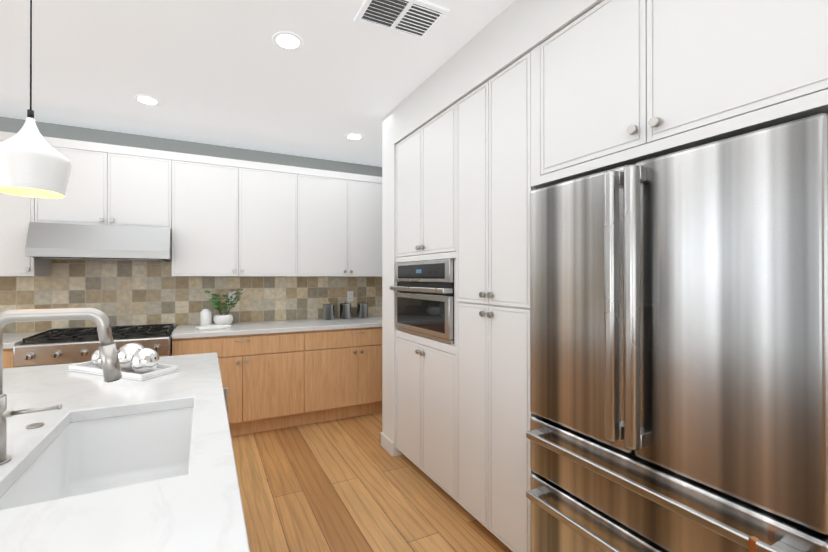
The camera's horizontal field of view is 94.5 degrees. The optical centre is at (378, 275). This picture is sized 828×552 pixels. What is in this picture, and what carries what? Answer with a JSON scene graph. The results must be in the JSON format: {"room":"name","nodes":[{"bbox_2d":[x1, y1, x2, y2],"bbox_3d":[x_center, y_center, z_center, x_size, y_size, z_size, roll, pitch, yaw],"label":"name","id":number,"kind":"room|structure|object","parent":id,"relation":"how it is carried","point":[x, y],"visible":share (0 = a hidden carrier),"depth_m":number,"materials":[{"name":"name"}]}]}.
{"room":"kitchen","nodes":[
{"label":"kitchen","id":0,"kind":"room"},
{"bbox_2d":[0,117,381,176],"bbox_3d":[-1.980,0.049,3.647,7.800,2.680,0.120,0,0,-24],"label":"wall","id":1,"kind":"structure","parent":0,"point":[13,125],"depth_m":3.64,"materials":[{"name":"grey paint"}]},
{"bbox_2d":[0,131,49,275],"bbox_3d":[-2.969,-0.537,2.932,0.643,1.075,0.334,0,0,-24],"label":"upper cabinet","id":2,"kind":"object","parent":1,"relation":"attached to","point":[16,211],"depth_m":2.86,"materials":[{"name":"white paint"}]},
{"bbox_2d":[25,222,171,261],"bbox_3d":[-2.239,-0.266,3.170,0.916,0.267,0.504,0,0,-24],"label":"range hood","id":3,"kind":"object","parent":1,"relation":"attached to","point":[62,241],"visible":0.98,"depth_m":2.96,"materials":[{"name":"silver metal"}]},
{"bbox_2d":[40,136,171,229],"bbox_3d":[-2.274,-0.738,3.249,0.922,0.670,0.334,0,0,-24],"label":"upper cabinet","id":4,"kind":"object","parent":1,"relation":"attached to","point":[108,185],"depth_m":3.11,"materials":[{"name":"white paint"}]},
{"bbox_2d":[0,259,381,332],"bbox_3d":[-1.953,0.031,3.586,7.796,0.905,0.010,0,0,-24],"label":"tile backsplash","id":5,"kind":"structure","parent":1,"relation":"attached to","point":[118,293],"depth_m":3.55,"materials":[{"name":"beige tile"}]},
{"bbox_2d":[228,291,235,302],"bbox_3d":[-1.457,0.209,3.800,0.072,0.116,0.009,0,0,-24],"label":"electrical outlet","id":6,"kind":"object","parent":5,"relation":"attached to","point":[230,293],"visible":0.58,"depth_m":3.79,"materials":[{"name":"white plastic"}]},
{"bbox_2d":[347,291,352,301],"bbox_3d":[-0.319,0.231,4.318,0.072,0.116,0.009,0,0,-24],"label":"electrical outlet","id":7,"kind":"object","parent":5,"relation":"attached to","point":[349,296],"visible":1,"depth_m":4.31,"materials":[{"name":"white plastic"}]},
{"bbox_2d":[172,152,299,275],"bbox_3d":[-1.359,-0.534,3.665,1.124,1.075,0.334,0,0,-24],"label":"upper cabinet","id":8,"kind":"object","parent":1,"relation":"attached to","point":[217,216],"depth_m":3.50,"materials":[{"name":"white paint"}]},
{"bbox_2d":[300,167,381,276],"bbox_3d":[-0.387,-0.533,4.107,1.087,1.075,0.334,0,0,-24],"label":"upper cabinet","id":9,"kind":"object","parent":1,"relation":"attached to","point":[341,212],"depth_m":3.92,"materials":[{"name":"white paint"}]},
{"bbox_2d":[0,0,513,166],"bbox_3d":[-0.424,-1.343,0.234,8.000,0.080,7.690,0,0,-24],"label":"ceiling","id":10,"kind":"structure","parent":0,"point":[228,73],"depth_m":2.38,"materials":[{"name":"white paint"}]},
{"bbox_2d":[0,0,71,197],"bbox_3d":[-1.294,-0.804,1.419,0.240,0.990,0.240,0,0,-24],"label":"pendant lamp","id":11,"kind":"object","parent":10,"relation":"hanging from","point":[33,163],"visible":1,"depth_m":1.37,"materials":[{"name":"white metal"}]},
{"bbox_2d":[134,95,159,105],"bbox_3d":[-1.699,-1.291,2.802,0.168,0.006,0.168,0,0,-24],"label":"recessed light","id":12,"kind":"object","parent":10,"relation":"in","point":[147,100],"visible":1,"depth_m":2.80,"materials":[{"name":"white plastic"}]},
{"bbox_2d":[272,31,302,50],"bbox_3d":[-0.499,-1.293,2.101,0.168,0.006,0.168,0,0,-24],"label":"recessed light","id":13,"kind":"object","parent":10,"relation":"in","point":[288,41],"visible":1,"depth_m":2.10,"materials":[{"name":"white plastic"}]},
{"bbox_2d":[345,133,362,139],"bbox_3d":[-0.222,-1.288,3.529,0.168,0.006,0.168,0,0,-24],"label":"recessed light","id":14,"kind":"object","parent":10,"relation":"in","point":[353,136],"visible":1,"depth_m":3.52,"materials":[{"name":"white plastic"}]},
{"bbox_2d":[354,0,449,41],"bbox_3d":[0.113,-1.290,1.890,0.400,0.014,0.260,0,0,-24],"label":"ceiling vent","id":15,"kind":"object","parent":10,"relation":"in","point":[419,20],"visible":1,"depth_m":1.89,"materials":[{"name":"white metal"}]},
{"bbox_2d":[231,412,512,551],"bbox_3d":[-0.424,1.417,0.225,8.000,0.080,7.690,0,0,-24],"label":"floor","id":16,"kind":"structure","parent":0,"point":[350,484],"depth_m":2.38,"materials":[{"name":"brown wood"}]},
{"bbox_2d":[3,343,19,367],"bbox_3d":[-3.118,0.943,2.701,1.049,0.884,0.626,0,0,-24],"label":"base cabinet","id":17,"kind":"object","parent":16,"relation":"on","point":[7,355],"depth_m":2.62,"materials":[{"name":"brown wood"}]},
{"bbox_2d":[3,331,43,350],"bbox_3d":[-3.593,0.480,2.478,2.099,0.040,0.641,0,0,-24],"label":"countertop","id":18,"kind":"structure","parent":17,"relation":"on","point":[10,340],"depth_m":2.81,"materials":[{"name":"white stone"}]},
{"bbox_2d":[13,323,175,366],"bbox_3d":[-2.182,0.913,3.061,0.937,0.946,0.742,0,0,-24],"label":"range","id":19,"kind":"object","parent":16,"relation":"on","point":[53,346],"visible":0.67,"depth_m":2.79,"materials":[{"name":"silver metal"}]},
{"bbox_2d":[220,372,227,395],"bbox_3d":[-0.658,0.934,0.093,1.344,0.884,4.180,0,0,-24],"label":"kitchen island","id":20,"kind":"object","parent":16,"relation":"on","point":[226,388],"depth_m":2.01,"materials":[{"name":"stone"}]},
{"bbox_2d":[0,352,249,551],"bbox_3d":[-0.694,0.472,0.084,1.330,0.040,4.250,0,0,-24],"label":"island countertop","id":21,"kind":"structure","parent":20,"relation":"on","point":[198,507],"depth_m":0.89,"materials":[{"name":"white stone"}]},
{"bbox_2d":[0,308,121,464],"bbox_3d":[-0.878,0.269,1.082,0.293,0.370,0.301,0,0,-24],"label":"faucet","id":22,"kind":"object","parent":21,"relation":"on","point":[110,363],"visible":1,"depth_m":0.97,"materials":[{"name":"silver metal"}]},
{"bbox_2d":[0,404,187,503],"bbox_3d":[-0.738,0.599,1.079,0.395,0.232,0.640,0,0,-24],"label":"sink","id":23,"kind":"object","parent":21,"relation":"in","point":[93,450],"depth_m":1.33,"materials":[{"name":"white ceramic"}]},
{"bbox_2d":[69,361,177,380],"bbox_3d":[-1.225,0.443,1.830,0.500,0.028,0.190,0,0,22],"label":"tray","id":24,"kind":"object","parent":21,"relation":"on","point":[91,367],"visible":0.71,"depth_m":1.77,"materials":[{"name":"white ceramic"}]},
{"bbox_2d":[91,343,159,372],"bbox_3d":[-1.220,0.384,1.827,0.320,0.128,0.381,0,0,-24],"label":"balls","id":25,"kind":"object","parent":24,"relation":"on","point":[138,357],"visible":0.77,"depth_m":1.76,"materials":[{"name":"silver glass"}]},
{"bbox_2d":[172,332,307,435],"bbox_3d":[-1.289,0.946,3.533,1.064,0.884,0.626,0,0,-24],"label":"base cabinet","id":26,"kind":"object","parent":16,"relation":"on","point":[278,374],"depth_m":3.32,"materials":[{"name":"brown wood"}]},
{"bbox_2d":[172,316,381,339],"bbox_3d":[-0.330,0.485,3.963,3.164,0.040,0.641,0,0,-24],"label":"countertop","id":27,"kind":"structure","parent":26,"relation":"on","point":[257,328],"depth_m":3.49,"materials":[{"name":"white stone"}]},
{"bbox_2d":[200,309,211,325],"bbox_3d":[-1.591,0.384,3.515,0.096,0.158,0.096,0,0,-24],"label":"candle jar","id":28,"kind":"object","parent":27,"relation":"on","point":[205,316],"visible":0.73,"depth_m":3.48,"materials":[{"name":"white ceramic"}]},
{"bbox_2d":[196,325,230,330],"bbox_3d":[-1.446,0.445,3.340,0.260,0.034,0.130,0,0,-39],"label":"tray","id":29,"kind":"object","parent":27,"relation":"on","point":[207,327],"visible":1,"depth_m":3.30,"materials":[{"name":"white ceramic"}]},
{"bbox_2d":[204,289,242,324],"bbox_3d":[-1.469,0.291,3.618,0.336,0.344,0.355,0,0,-24],"label":"plant","id":30,"kind":"object","parent":27,"relation":"on","point":[223,319],"visible":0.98,"depth_m":3.55,"materials":[{"name":"green plant"}]},
{"bbox_2d":[323,302,334,319],"bbox_3d":[-0.532,0.369,4.085,0.128,0.190,0.128,0,0,-24],"label":"canister","id":31,"kind":"object","parent":27,"relation":"on","point":[328,310],"visible":1,"depth_m":4.03,"materials":[{"name":"silver metal"}]},
{"bbox_2d":[340,301,350,318],"bbox_3d":[-0.359,0.370,4.164,0.128,0.190,0.128,0,0,-24],"label":"canister","id":32,"kind":"object","parent":27,"relation":"on","point":[345,310],"visible":1,"depth_m":4.11,"materials":[{"name":"silver metal"}]},
{"bbox_2d":[357,301,367,317],"bbox_3d":[-0.177,0.370,4.247,0.128,0.190,0.128,0,0,-24],"label":"canister","id":33,"kind":"object","parent":27,"relation":"on","point":[362,309],"visible":1,"depth_m":4.19,"materials":[{"name":"silver metal"}]},
{"bbox_2d":[308,328,381,423],"bbox_3d":[-0.327,0.947,3.971,1.050,0.884,0.626,0,0,-24],"label":"base cabinet","id":34,"kind":"object","parent":16,"relation":"on","point":[345,364],"depth_m":3.64,"materials":[{"name":"brown wood"}]},
{"bbox_2d":[396,330,455,500],"bbox_3d":[0.584,0.899,2.712,0.636,0.972,0.771,0,0,-24],"label":"base cabinet","id":35,"kind":"object","parent":16,"relation":"on","point":[425,367],"depth_m":2.51,"materials":[{"name":"white paint"}]},
{"bbox_2d":[454,50,537,551],"bbox_3d":[0.861,0.183,2.107,0.636,2.400,0.564,0,0,-24],"label":"tall cabinet","id":36,"kind":"object","parent":16,"relation":"on","point":[494,121],"depth_m":1.93,"materials":[{"name":"white paint"}]},
{"bbox_2d":[526,113,827,551],"bbox_3d":[1.121,0.492,1.410,0.723,1.777,0.900,0,0,-24],"label":"fridge","id":37,"kind":"object","parent":16,"relation":"on","point":[678,351],"visible":1,"depth_m":1.14,"materials":[{"name":"grey metal"}]},
{"bbox_2d":[380,0,603,455],"bbox_3d":[1.644,0.038,0.465,0.759,2.680,6.204,0,0,-24],"label":"wall","id":38,"kind":"structure","parent":0,"point":[514,31],"depth_m":2.34,"materials":[{"name":"white paint"}]},
{"bbox_2d":[396,103,455,262],"bbox_3d":[0.584,-0.559,2.717,0.636,0.912,0.771,0,0,-24],"label":"upper cabinet","id":39,"kind":"object","parent":38,"relation":"attached to","point":[426,158],"depth_m":2.51,"materials":[{"name":"white paint"}]},
{"bbox_2d":[390,259,453,343],"bbox_3d":[0.473,0.155,2.683,0.533,0.510,0.724,0,0,-24],"label":"wall oven","id":40,"kind":"object","parent":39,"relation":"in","point":[424,300],"visible":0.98,"depth_m":2.50,"materials":[{"name":"silver metal"}]},
{"bbox_2d":[532,0,827,187],"bbox_3d":[1.172,-0.712,1.427,0.636,0.615,0.934,0,0,-24],"label":"upper cabinet","id":41,"kind":"object","parent":38,"relation":"attached to","point":[604,85],"depth_m":1.22,"materials":[{"name":"white paint"}]}
]}

